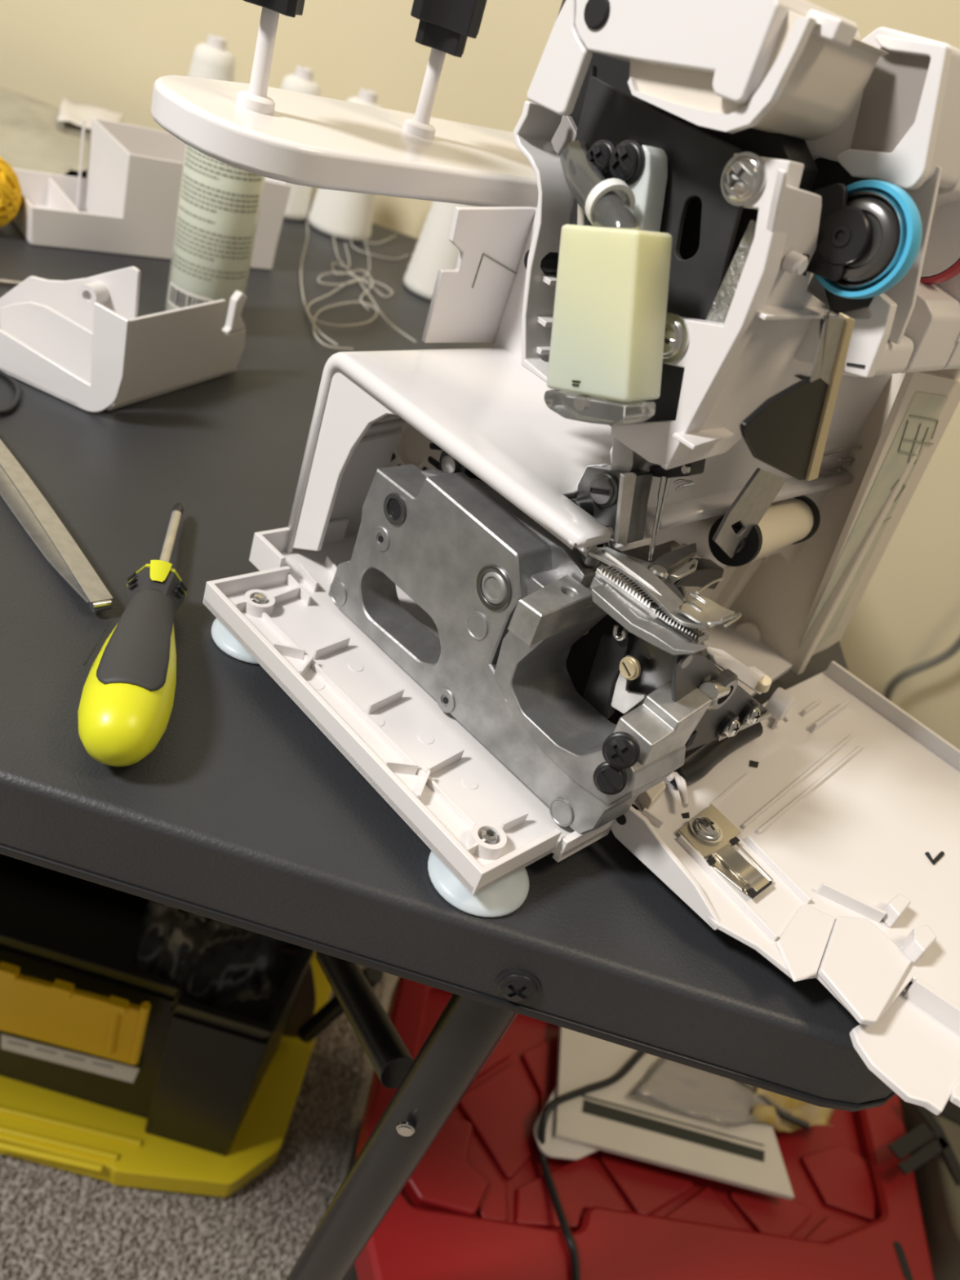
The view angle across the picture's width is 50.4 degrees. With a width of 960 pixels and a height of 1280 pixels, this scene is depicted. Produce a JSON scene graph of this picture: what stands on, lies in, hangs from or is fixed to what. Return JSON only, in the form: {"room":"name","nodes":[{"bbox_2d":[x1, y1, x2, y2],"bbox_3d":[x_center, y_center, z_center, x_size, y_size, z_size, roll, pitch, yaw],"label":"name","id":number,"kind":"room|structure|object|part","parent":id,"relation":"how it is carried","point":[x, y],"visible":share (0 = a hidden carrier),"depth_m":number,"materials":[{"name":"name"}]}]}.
{"room":"workspace","nodes":[
{"label":"workspace","id":0,"kind":"room"},
{"bbox_2d":[0,966,398,1279],"bbox_3d":[-0.324,0.890,0.496,6.000,0.050,2.800,18,33,-3],"label":"floor","id":1,"kind":"structure","parent":0,"point":[358,1108],"depth_m":0.97,"materials":[{"name":"carpet"}]},
{"bbox_2d":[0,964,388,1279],"bbox_3d":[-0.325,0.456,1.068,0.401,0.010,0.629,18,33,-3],"label":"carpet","id":2,"kind":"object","parent":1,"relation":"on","point":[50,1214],"visible":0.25,"depth_m":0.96,"materials":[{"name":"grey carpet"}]},
{"bbox_2d":[0,951,332,1197],"bbox_3d":[-0.475,0.329,1.132,0.634,0.032,0.475,18,33,-3],"label":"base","id":3,"kind":"object","parent":2,"relation":"on","point":[38,1125],"visible":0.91,"depth_m":0.97,"materials":[{"name":"yellow plastic"}]},
{"bbox_2d":[0,853,315,1156],"bbox_3d":[-0.461,0.221,1.069,0.620,0.220,0.424,18,33,-3],"label":"toolbox","id":4,"kind":"object","parent":3,"relation":"on","point":[77,1020],"visible":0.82,"depth_m":0.93,"materials":[{"name":"black plastic"}]},
{"bbox_2d":[7,1040,28,1047],"bbox_3d":[-0.424,0.370,0.935,0.019,0.003,0.001,18,33,-3],"label":"print","id":5,"kind":"object","parent":4,"relation":"attached to","point":[10,1043],"depth_m":0.93,"materials":[{"name":"grey"}]},
{"bbox_2d":[35,1048,56,1054],"bbox_3d":[-0.398,0.377,0.936,0.019,0.003,0.001,18,33,-3],"label":"print","id":6,"kind":"object","parent":4,"relation":"attached to","point":[38,1051],"depth_m":0.94,"materials":[{"name":"grey paper"}]},
{"bbox_3d":[-0.373,0.320,0.876,0.169,0.090,0.006,18,33,-3],"label":"latch handle","id":7,"kind":"part","parent":4,"relation":"part of","materials":[{"name":"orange plastic"}]},
{"bbox_2d":[63,1054,84,1061],"bbox_3d":[-0.372,0.384,0.936,0.019,0.003,0.001,18,33,-3],"label":"print","id":8,"kind":"object","parent":4,"relation":"attached to","point":[66,1057],"depth_m":0.94,"materials":[{"name":"grey"}]},
{"bbox_2d":[92,1062,113,1068],"bbox_3d":[-0.346,0.390,0.936,0.019,0.003,0.001,18,33,-3],"label":"print","id":9,"kind":"object","parent":4,"relation":"attached to","point":[95,1064],"depth_m":0.94,"materials":[{"name":"grey"}]},
{"bbox_2d":[132,899,301,1008],"bbox_3d":[-0.258,0.272,1.048,0.200,0.067,0.200,18,33,-3],"label":"plastic bag","id":10,"kind":"object","parent":4,"relation":"in","point":[215,963],"visible":0.31,"depth_m":0.99,"materials":[{"name":"black plastic"}]},
{"bbox_2d":[281,947,315,1037],"bbox_3d":[-0.193,0.369,1.053,0.051,0.143,0.009,12,34,-13],"label":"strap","id":11,"kind":"object","parent":4,"relation":"hanging from","point":[304,1008],"visible":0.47,"depth_m":1.05,"materials":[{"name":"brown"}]},
{"bbox_2d":[0,169,912,1279],"bbox_3d":[-1.016,-0.179,0.935,2.469,0.731,0.970,18,33,-3],"label":"folding table","id":12,"kind":"object","parent":1,"relation":"on","point":[243,813],"visible":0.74,"depth_m":0.43,"materials":[{"name":"black plastic"}]},
{"bbox_2d":[0,369,21,415],"bbox_3d":[-0.290,-0.144,0.599,0.036,0.003,0.100,7,35,-20],"label":"cord","id":13,"kind":"object","parent":12,"relation":"on","point":[10,408],"visible":1,"depth_m":0.61,"materials":[{"name":"black plastic"}]},
{"bbox_2d":[0,156,22,226],"bbox_3d":[-0.391,-0.352,0.798,0.059,0.060,0.060,18,33,-3],"label":"yarn ball","id":14,"kind":"object","parent":12,"relation":"on","point":[11,199],"visible":1,"depth_m":0.79,"materials":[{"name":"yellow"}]},
{"bbox_2d":[0,279,22,285],"bbox_3d":[-0.351,-0.257,0.729,0.046,0.004,0.004,-5,41,-33],"label":"rod","id":15,"kind":"object","parent":12,"relation":"on","point":[6,282],"visible":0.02,"depth_m":0.74,"materials":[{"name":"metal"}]},
{"bbox_2d":[0,87,90,175],"bbox_3d":[-0.652,-0.546,0.966,0.633,0.023,0.405,18,33,-3],"label":"plastic sheet","id":16,"kind":"object","parent":12,"relation":"on","point":[32,137],"visible":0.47,"depth_m":0.99,"materials":[{"name":"plastic"}]},
{"bbox_2d":[57,97,125,128],"bbox_3d":[-0.425,-0.576,1.122,0.067,0.007,0.117,5,36,-22],"label":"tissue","id":17,"kind":"object","parent":16,"relation":"on","point":[70,111],"visible":0.8,"depth_m":1.13,"materials":[{"name":"white paper"}]},
{"bbox_2d":[0,439,112,612],"bbox_3d":[-0.236,-0.076,0.521,0.012,0.013,0.206,-14,46,-41],"label":"tweezers","id":18,"kind":"object","parent":12,"relation":"on","point":[20,493],"visible":1,"depth_m":0.50,"materials":[{"name":"metal"}]},
{"bbox_3d":[-0.238,-0.077,0.523,0.012,0.010,0.201,-14,46,-41],"label":"arm","id":19,"kind":"part","parent":18,"relation":"part of","materials":[{"name":"metal"}]},
{"bbox_2d":[0,266,246,412],"bbox_3d":[-0.248,-0.222,0.667,0.139,0.077,0.145,25,33,7],"label":"cover","id":20,"kind":"object","parent":12,"relation":"on","point":[83,343],"visible":1,"depth_m":0.64,"materials":[{"name":"white plastic"}]},
{"bbox_3d":[-0.269,-0.189,0.633,0.069,0.037,0.003,25,33,7],"label":"panel","id":21,"kind":"part","parent":20,"relation":"part of","materials":[{"name":"white plastic"}]},
{"bbox_3d":[-0.262,-0.182,0.609,0.117,0.068,0.003,25,33,7],"label":"panel","id":22,"kind":"part","parent":20,"relation":"part of","materials":[{"name":"white plastic"}]},
{"bbox_3d":[-0.267,-0.219,0.652,0.110,0.077,0.003,25,33,7],"label":"panel","id":23,"kind":"part","parent":20,"relation":"part of","materials":[{"name":"white plastic"}]},
{"bbox_3d":[-0.252,-0.183,0.675,0.146,0.002,0.131,18,33,-3],"label":"floor panel","id":24,"kind":"part","parent":20,"relation":"part of","materials":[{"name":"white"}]},
{"bbox_3d":[-0.195,-0.192,0.670,0.003,0.057,0.134,28,34,12],"label":"panel","id":25,"kind":"part","parent":20,"relation":"part of","materials":[{"name":"white plastic"}]},
{"bbox_2d":[77,502,186,766],"bbox_3d":[-0.153,-0.019,0.467,0.037,0.034,0.209,9,35,-17],"label":"screwdriver","id":26,"kind":"object","parent":12,"relation":"on","point":[126,705],"visible":1,"depth_m":0.40,"materials":[{"name":"yellow plastic"}]},
{"bbox_3d":[-0.144,0.013,0.425,0.035,0.033,0.102,10,34,-15],"label":"handle","id":27,"kind":"part","parent":26,"relation":"part of","materials":[{"name":"yellow plastic"}]},
{"bbox_2d":[12,117,291,269],"bbox_3d":[-0.287,-0.389,0.882,0.215,0.080,0.096,-9,43,-37],"label":"plastic box","id":28,"kind":"object","parent":12,"relation":"on","point":[126,202],"visible":0.68,"depth_m":0.85,"materials":[{"name":"white plastic"}]},
{"bbox_2d":[187,34,235,81],"bbox_3d":[-0.284,-0.549,1.060,0.069,0.141,0.069,18,33,-3],"label":"thread cone","id":29,"kind":"object","parent":12,"relation":"on","point":[211,60],"visible":0.29,"depth_m":1.02,"materials":[{"name":"white"}]},
{"bbox_2d":[164,144,265,333],"bbox_3d":[-0.192,-0.315,0.749,0.057,0.166,0.057,18,33,-3],"label":"bottle","id":30,"kind":"object","parent":12,"relation":"on","point":[219,205],"visible":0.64,"depth_m":0.74,"materials":[{"name":"white plastic"}]},
{"bbox_2d":[280,65,320,220],"bbox_3d":[-0.197,-0.522,1.068,0.066,0.141,0.066,18,33,-3],"label":"thread cone","id":31,"kind":"object","parent":12,"relation":"on","point":[298,207],"visible":0.31,"depth_m":1.07,"materials":[{"name":"white plastic"}]},
{"bbox_2d":[307,88,382,241],"bbox_3d":[-0.133,-0.502,1.073,0.069,0.141,0.069,18,33,-3],"label":"thread cone","id":32,"kind":"object","parent":12,"relation":"on","point":[343,215],"visible":0.44,"depth_m":1.08,"materials":[{"name":"white plastic"}]},
{"bbox_2d":[300,218,416,349],"bbox_3d":[-0.116,-0.349,0.986,0.114,0.005,0.404,10,34,-15],"label":"thread","id":33,"kind":"object","parent":12,"relation":"on","point":[364,241],"visible":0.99,"depth_m":0.95,"materials":[{"name":"grey fabric"}]},
{"bbox_3d":[-0.104,0.399,0.634,0.073,0.680,0.030,18,33,-3],"label":"leg","id":34,"kind":"part","parent":12,"relation":"part of","materials":[{"name":"black metal"}]},
{"bbox_2d":[403,200,478,300],"bbox_3d":[-0.025,-0.409,0.994,0.066,0.144,0.066,18,33,-3],"label":"thread cone","id":35,"kind":"object","parent":12,"relation":"on","point":[434,251],"visible":0.3,"depth_m":0.99,"materials":[{"name":"white"}]},
{"bbox_3d":[0.015,0.139,0.405,0.016,0.016,0.002,18,33,-3],"label":"crown","id":36,"kind":"part","parent":12,"relation":"part of","materials":[{"name":"black plastic"}]},
{"bbox_2d":[150,0,959,1115],"bbox_3d":[0.146,-0.109,0.496,0.450,0.317,0.537,-17,48,-43],"label":"sewing machine","id":37,"kind":"object","parent":12,"relation":"on","point":[709,265],"visible":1,"depth_m":0.42,"materials":[{"name":"white plastic"}]},
{"bbox_2d":[390,418,443,471],"bbox_3d":[-0.032,-0.104,0.539,0.052,0.062,0.044,18,33,-3],"label":"wheel","id":38,"kind":"object","parent":37,"relation":"attached to","point":[408,446],"depth_m":0.54,"materials":[{"name":"beige plastic"}]},
{"bbox_2d":[439,450,475,478],"bbox_3d":[-0.010,-0.081,0.470,0.008,0.020,0.020,-17,48,-43],"label":"screw","id":39,"kind":"object","parent":37,"relation":"in","point":[448,464],"depth_m":0.46,"materials":[{"name":"silver metal"}]},
{"bbox_2d":[203,518,792,895],"bbox_3d":[0.029,-0.006,0.537,0.318,0.020,0.371,18,33,-3],"label":"base","id":40,"kind":"object","parent":37,"relation":"on","point":[362,661],"depth_m":0.45,"materials":[{"name":"white plastic"}]},
{"bbox_3d":[0.008,-0.003,0.441,0.023,0.092,0.186,-17,48,-43],"label":"cast frame","id":41,"kind":"part","parent":37,"relation":"part of","materials":[{"name":"metal"}]},
{"bbox_3d":[0.030,-0.203,0.352,0.005,0.036,0.021,-17,48,-43],"label":"lid","id":42,"kind":"part","parent":37,"relation":"part of","materials":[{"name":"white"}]},
{"bbox_2d":[528,565,607,614],"bbox_3d":[0.040,-0.019,0.423,0.040,0.012,0.024,-17,48,-43],"label":"bracket","id":43,"kind":"object","parent":37,"relation":"attached to","point":[568,588],"depth_m":0.41,"materials":[{"name":"metal"}]},
{"bbox_3d":[0.051,-0.069,0.543,0.237,0.113,0.171,-17,48,-43],"label":"cloth plate","id":44,"kind":"part","parent":37,"relation":"part of","materials":[{"name":"white plastic"}]},
{"bbox_3d":[0.041,-0.170,0.360,0.002,0.011,0.011,-17,48,-43],"label":"crown","id":45,"kind":"part","parent":37,"relation":"part of","materials":[{"name":"black plastic"}]},
{"bbox_3d":[0.048,-0.060,0.409,0.001,0.012,0.012,-17,48,-43],"label":"crown","id":46,"kind":"part","parent":37,"relation":"part of","materials":[{"name":"silver metal"}]},
{"bbox_2d":[543,224,672,425],"bbox_3d":[0.045,-0.110,0.357,0.052,0.068,0.048,18,33,-3],"label":"lamp","id":47,"kind":"object","parent":37,"relation":"attached to","point":[611,358],"depth_m":0.35,"materials":[{"name":"plastic"}]},
{"bbox_3d":[0.055,0.013,0.434,0.006,0.043,0.019,-17,48,-43],"label":"black lever","id":48,"kind":"part","parent":37,"relation":"part of","materials":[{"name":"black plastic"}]},
{"bbox_3d":[0.049,0.053,0.386,0.011,0.010,0.004,25,33,7],"label":"crown","id":49,"kind":"part","parent":37,"relation":"part of","materials":[{"name":"black plastic"}]},
{"bbox_3d":[0.052,0.042,0.379,0.012,0.011,0.004,24,33,6],"label":"crown","id":50,"kind":"part","parent":37,"relation":"part of","materials":[{"name":"black plastic"}]},
{"bbox_3d":[0.049,-0.166,0.353,0.002,0.012,0.012,-17,48,-43],"label":"crown","id":51,"kind":"part","parent":37,"relation":"part of","materials":[{"name":"black plastic"}]},
{"bbox_3d":[0.050,-0.048,0.432,0.038,0.003,0.035,-17,48,-43],"label":"bed plate","id":52,"kind":"part","parent":37,"relation":"part of","materials":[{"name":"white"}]},
{"bbox_3d":[0.060,0.012,0.417,0.001,0.008,0.008,-17,48,-43],"label":"crown","id":53,"kind":"part","parent":37,"relation":"part of","materials":[{"name":"gold metal"}]},
{"bbox_3d":[0.062,0.020,0.423,0.002,0.025,0.016,-17,48,-43],"label":"steel lever","id":54,"kind":"part","parent":37,"relation":"part of","materials":[{"name":"silver metal"}]},
{"bbox_3d":[0.062,-0.013,0.393,0.023,0.005,0.054,-17,48,-43],"label":"feed arm","id":55,"kind":"part","parent":37,"relation":"part of","materials":[{"name":"metal"}]},
{"bbox_3d":[0.061,-0.007,0.377,0.010,0.011,0.048,-17,48,-43],"label":"feed arm","id":56,"kind":"part","parent":37,"relation":"part of","materials":[{"name":"metal"}]},
{"bbox_3d":[0.057,-0.139,0.382,0.003,0.113,0.095,-17,48,-43],"label":"plate","id":57,"kind":"part","parent":37,"relation":"part of","materials":[{"name":"black metal"}]},
{"bbox_3d":[0.088,-0.022,0.420,0.051,0.002,0.061,-9,43,-37],"label":"needle plate","id":58,"kind":"part","parent":37,"relation":"part of","materials":[{"name":"metal"}]},
{"bbox_3d":[0.068,0.039,0.405,0.033,0.043,0.018,-17,48,-43],"label":"yoke arm","id":59,"kind":"part","parent":37,"relation":"part of","materials":[{"name":"metal"}]},
{"bbox_3d":[0.064,-0.106,0.358,0.002,0.011,0.011,-17,48,-43],"label":"crown","id":60,"kind":"part","parent":37,"relation":"part of","materials":[{"name":"metal"}]},
{"bbox_2d":[662,312,689,363],"bbox_3d":[0.067,-0.107,0.360,0.001,0.017,0.017,-17,48,-43],"label":"screw","id":61,"kind":"object","parent":37,"relation":"in","point":[678,318],"depth_m":0.36,"materials":[{"name":"silver metal"}]},
{"bbox_3d":[0.084,-0.028,0.417,0.004,0.002,0.024,33,35,19],"label":"looper arm","id":62,"kind":"part","parent":37,"relation":"part of","materials":[{"name":"metal"}]},
{"bbox_2d":[688,816,723,844],"bbox_3d":[0.099,0.083,0.446,0.016,0.001,0.016,-17,48,-43],"label":"screw","id":63,"kind":"object","parent":37,"relation":"in","point":[703,830],"depth_m":0.44,"materials":[{"name":"metal"}]},
{"bbox_3d":[0.079,-0.112,0.354,0.010,0.108,0.034,-17,48,-43],"label":"head frame","id":64,"kind":"part","parent":37,"relation":"part of","materials":[{"name":"white plastic"}]},
{"bbox_3d":[0.100,0.081,0.444,0.011,0.002,0.011,30,34,15],"label":"crown","id":65,"kind":"part","parent":37,"relation":"part of","materials":[{"name":"metal"}]},
{"bbox_3d":[0.077,-0.202,0.339,0.055,0.033,0.078,-17,48,-43],"label":"lid","id":66,"kind":"part","parent":37,"relation":"part of","materials":[{"name":"white plastic"}]},
{"bbox_3d":[0.104,0.020,0.431,0.128,0.075,0.002,-17,48,-43],"label":"mechanism plate","id":67,"kind":"part","parent":37,"relation":"part of","materials":[{"name":"grey metal"}]},
{"bbox_3d":[0.108,0.091,0.442,0.042,0.002,0.034,40,38,27],"label":"latch plate","id":68,"kind":"part","parent":37,"relation":"part of","materials":[{"name":"metal"}]},
{"bbox_3d":[0.111,0.038,0.456,0.012,0.012,0.004,-17,48,-43],"label":"screw seat","id":69,"kind":"part","parent":37,"relation":"part of","materials":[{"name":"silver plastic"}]},
{"bbox_3d":[0.113,0.039,0.454,0.008,0.007,0.003,-17,48,-43],"label":"crown","id":70,"kind":"part","parent":37,"relation":"part of","materials":[{"name":"silver metal"}]},
{"bbox_3d":[0.083,-0.148,0.326,0.002,0.011,0.011,-17,48,-43],"label":"crown","id":71,"kind":"part","parent":37,"relation":"part of","materials":[{"name":"metal"}]},
{"bbox_2d":[720,151,766,206],"bbox_3d":[0.085,-0.148,0.329,0.001,0.016,0.016,-17,48,-43],"label":"screw","id":72,"kind":"object","parent":37,"relation":"in","point":[759,160],"depth_m":0.33,"materials":[{"name":"silver metal"}]},
{"bbox_3d":[0.169,-0.006,0.628,0.016,0.026,0.052,32,35,18],"label":"looper post","id":73,"kind":"part","parent":37,"relation":"part of","materials":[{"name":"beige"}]},
{"bbox_3d":[0.123,0.034,0.467,0.012,0.012,0.004,-17,48,-43],"label":"screw seat","id":74,"kind":"part","parent":37,"relation":"part of","materials":[{"name":"silver metal"}]},
{"bbox_3d":[0.118,-0.056,0.450,0.039,0.048,0.002,-17,48,-43],"label":"knife arm","id":75,"kind":"part","parent":37,"relation":"part of"},
{"bbox_3d":[0.126,0.035,0.465,0.008,0.007,0.003,-17,48,-43],"label":"crown","id":76,"kind":"part","parent":37,"relation":"part of","materials":[{"name":"silver metal"}]},
{"bbox_2d":[627,9,888,140],"bbox_3d":[0.091,-0.188,0.338,0.080,0.037,0.084,18,33,-3],"label":"hood","id":77,"kind":"object","parent":37,"relation":"attached to","point":[693,74],"depth_m":0.32,"materials":[{"name":"white plastic"}]},
{"bbox_3d":[0.117,-0.141,0.349,0.003,0.029,0.031,-17,48,-43],"label":"hub arm","id":78,"kind":"part","parent":37,"relation":"part of","materials":[{"name":"black plastic"}]},
{"bbox_3d":[0.142,-0.158,0.377,0.037,0.111,0.072,-17,48,-43],"label":"panel","id":79,"kind":"part","parent":37,"relation":"part of","materials":[{"name":"white plastic"}]},
{"bbox_3d":[0.176,-0.161,0.399,0.037,0.111,0.054,-17,48,-43],"label":"panel","id":80,"kind":"part","parent":37,"relation":"part of","materials":[{"name":"white plastic"}]},
{"bbox_3d":[0.203,-0.169,0.425,0.037,0.111,0.054,-17,48,-43],"label":"panel","id":81,"kind":"part","parent":37,"relation":"part of","materials":[{"name":"white plastic"}]},
{"bbox_2d":[343,976,933,1279],"bbox_3d":[0.124,0.551,0.944,0.525,0.256,0.288,16,33,-7],"label":"case","id":82,"kind":"object","parent":1,"relation":"on","point":[477,1205],"visible":0.71,"depth_m":0.85,"materials":[{"name":"red plastic"}]},
{"bbox_3d":[-0.009,0.433,0.835,0.035,0.006,0.096,-13,45,-40],"label":"lid panel","id":83,"kind":"part","parent":82,"relation":"part of","materials":[{"name":"red plastic"}]},
{"bbox_3d":[-0.009,0.375,0.918,0.076,0.006,0.107,18,33,-3],"label":"lid panel","id":84,"kind":"part","parent":82,"relation":"part of","materials":[{"name":"red plastic"}]},
{"bbox_3d":[0.027,0.414,0.882,0.071,0.006,0.082,-11,44,-38],"label":"lid panel","id":85,"kind":"part","parent":82,"relation":"part of","materials":[{"name":"red plastic"}]},
{"bbox_3d":[0.079,0.407,0.920,0.116,0.006,0.101,-4,40,-33],"label":"lid panel","id":86,"kind":"part","parent":82,"relation":"part of","materials":[{"name":"red plastic"}]},
{"bbox_2d":[533,1085,599,1159],"bbox_3d":[0.114,0.398,0.923,0.099,0.003,0.203,36,36,22],"label":"pouch","id":87,"kind":"object","parent":82,"relation":"on","point":[553,1147],"visible":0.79,"depth_m":0.86,"materials":[{"name":"white plastic"}]},
{"bbox_3d":[0.070,0.462,0.836,0.096,0.006,0.053,-6,41,-34],"label":"lid panel","id":88,"kind":"part","parent":82,"relation":"part of","materials":[{"name":"red plastic"}]},
{"bbox_2d":[537,1050,645,1279],"bbox_3d":[0.084,0.424,0.863,0.075,0.028,0.245,26,33,8],"label":"lead","id":89,"kind":"object","parent":82,"relation":"on","point":[575,1274],"visible":0.86,"depth_m":0.85,"materials":[{"name":"black plastic"}]},
{"bbox_3d":[0.149,0.468,0.887,0.502,0.016,0.309,18,33,-3],"label":"lid","id":90,"kind":"part","parent":82,"relation":"part of","materials":[{"name":"red plastic"}]},
{"bbox_3d":[0.141,0.468,0.865,0.085,0.006,0.044,18,33,-3],"label":"lid panel","id":91,"kind":"part","parent":82,"relation":"part of","materials":[{"name":"red plastic"}]},
{"bbox_2d":[554,1026,794,1199],"bbox_3d":[0.174,0.410,0.927,0.219,0.006,0.152,18,33,-3],"label":"panel","id":92,"kind":"object","parent":82,"relation":"on","point":[609,1119],"visible":0.63,"depth_m":0.89,"materials":[{"name":"beige plastic"}]},
{"bbox_2d":[630,1057,792,1125],"bbox_3d":[0.213,0.407,0.933,0.161,0.008,0.072,18,33,-3],"label":"plastic bag","id":93,"kind":"object","parent":92,"relation":"on","point":[670,1085],"visible":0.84,"depth_m":0.92,"materials":[{"name":"white"}]},
{"bbox_2d":[737,1081,809,1129],"bbox_3d":[0.254,0.417,0.944,0.109,0.006,0.014,33,35,18],"label":"lead","id":94,"kind":"object","parent":92,"relation":"on","point":[782,1113],"visible":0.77,"depth_m":0.93,"materials":[{"name":"black plastic"}]},
{"bbox_3d":[0.196,0.502,0.846,0.063,0.006,0.081,-13,46,-41],"label":"lid panel","id":95,"kind":"part","parent":82,"relation":"part of","materials":[{"name":"red plastic"}]},
{"bbox_3d":[0.252,0.501,0.877,0.078,0.006,0.048,18,33,-3],"label":"lid panel","id":96,"kind":"part","parent":82,"relation":"part of","materials":[{"name":"red plastic"}]},
{"bbox_2d":[751,1087,834,1132],"bbox_3d":[0.293,0.429,0.954,0.115,0.025,0.057,12,34,-13],"label":"bag","id":97,"kind":"object","parent":82,"relation":"on","point":[813,1114],"visible":0.43,"depth_m":0.94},
{"bbox_3d":[0.296,0.524,0.867,0.091,0.006,0.069,18,33,-3],"label":"lid panel","id":98,"kind":"part","parent":82,"relation":"part of","materials":[{"name":"red plastic"}]},
{"bbox_3d":[0.330,0.492,0.932,0.076,0.006,0.065,18,33,-3],"label":"lid panel","id":99,"kind":"part","parent":82,"relation":"part of","materials":[{"name":"red plastic"}]},
{"bbox_2d":[883,635,959,701],"bbox_3d":[0.735,0.103,1.420,0.315,0.817,0.063,29,34,13],"label":"power cable","id":100,"kind":"object","parent":1,"relation":"on","point":[954,648],"visible":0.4,"depth_m":1.42,"materials":[{"name":"grey rubber"}]},
{"bbox_2d":[888,1097,959,1279],"bbox_3d":[0.557,0.585,1.104,0.450,0.282,0.473,18,33,-3],"label":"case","id":101,"kind":"object","parent":1,"relation":"on","point":[932,1141],"visible":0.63,"depth_m":0.93,"materials":[{"name":"plastic"}]},
{"bbox_2d":[0,0,959,750],"bbox_3d":[0.215,-0.840,1.034,6.000,2.400,0.080,18,33,-3],"label":"wall","id":102,"kind":"structure","parent":0,"point":[109,55],"depth_m":1.17,"materials":[{"name":"beige paint"}]}
]}

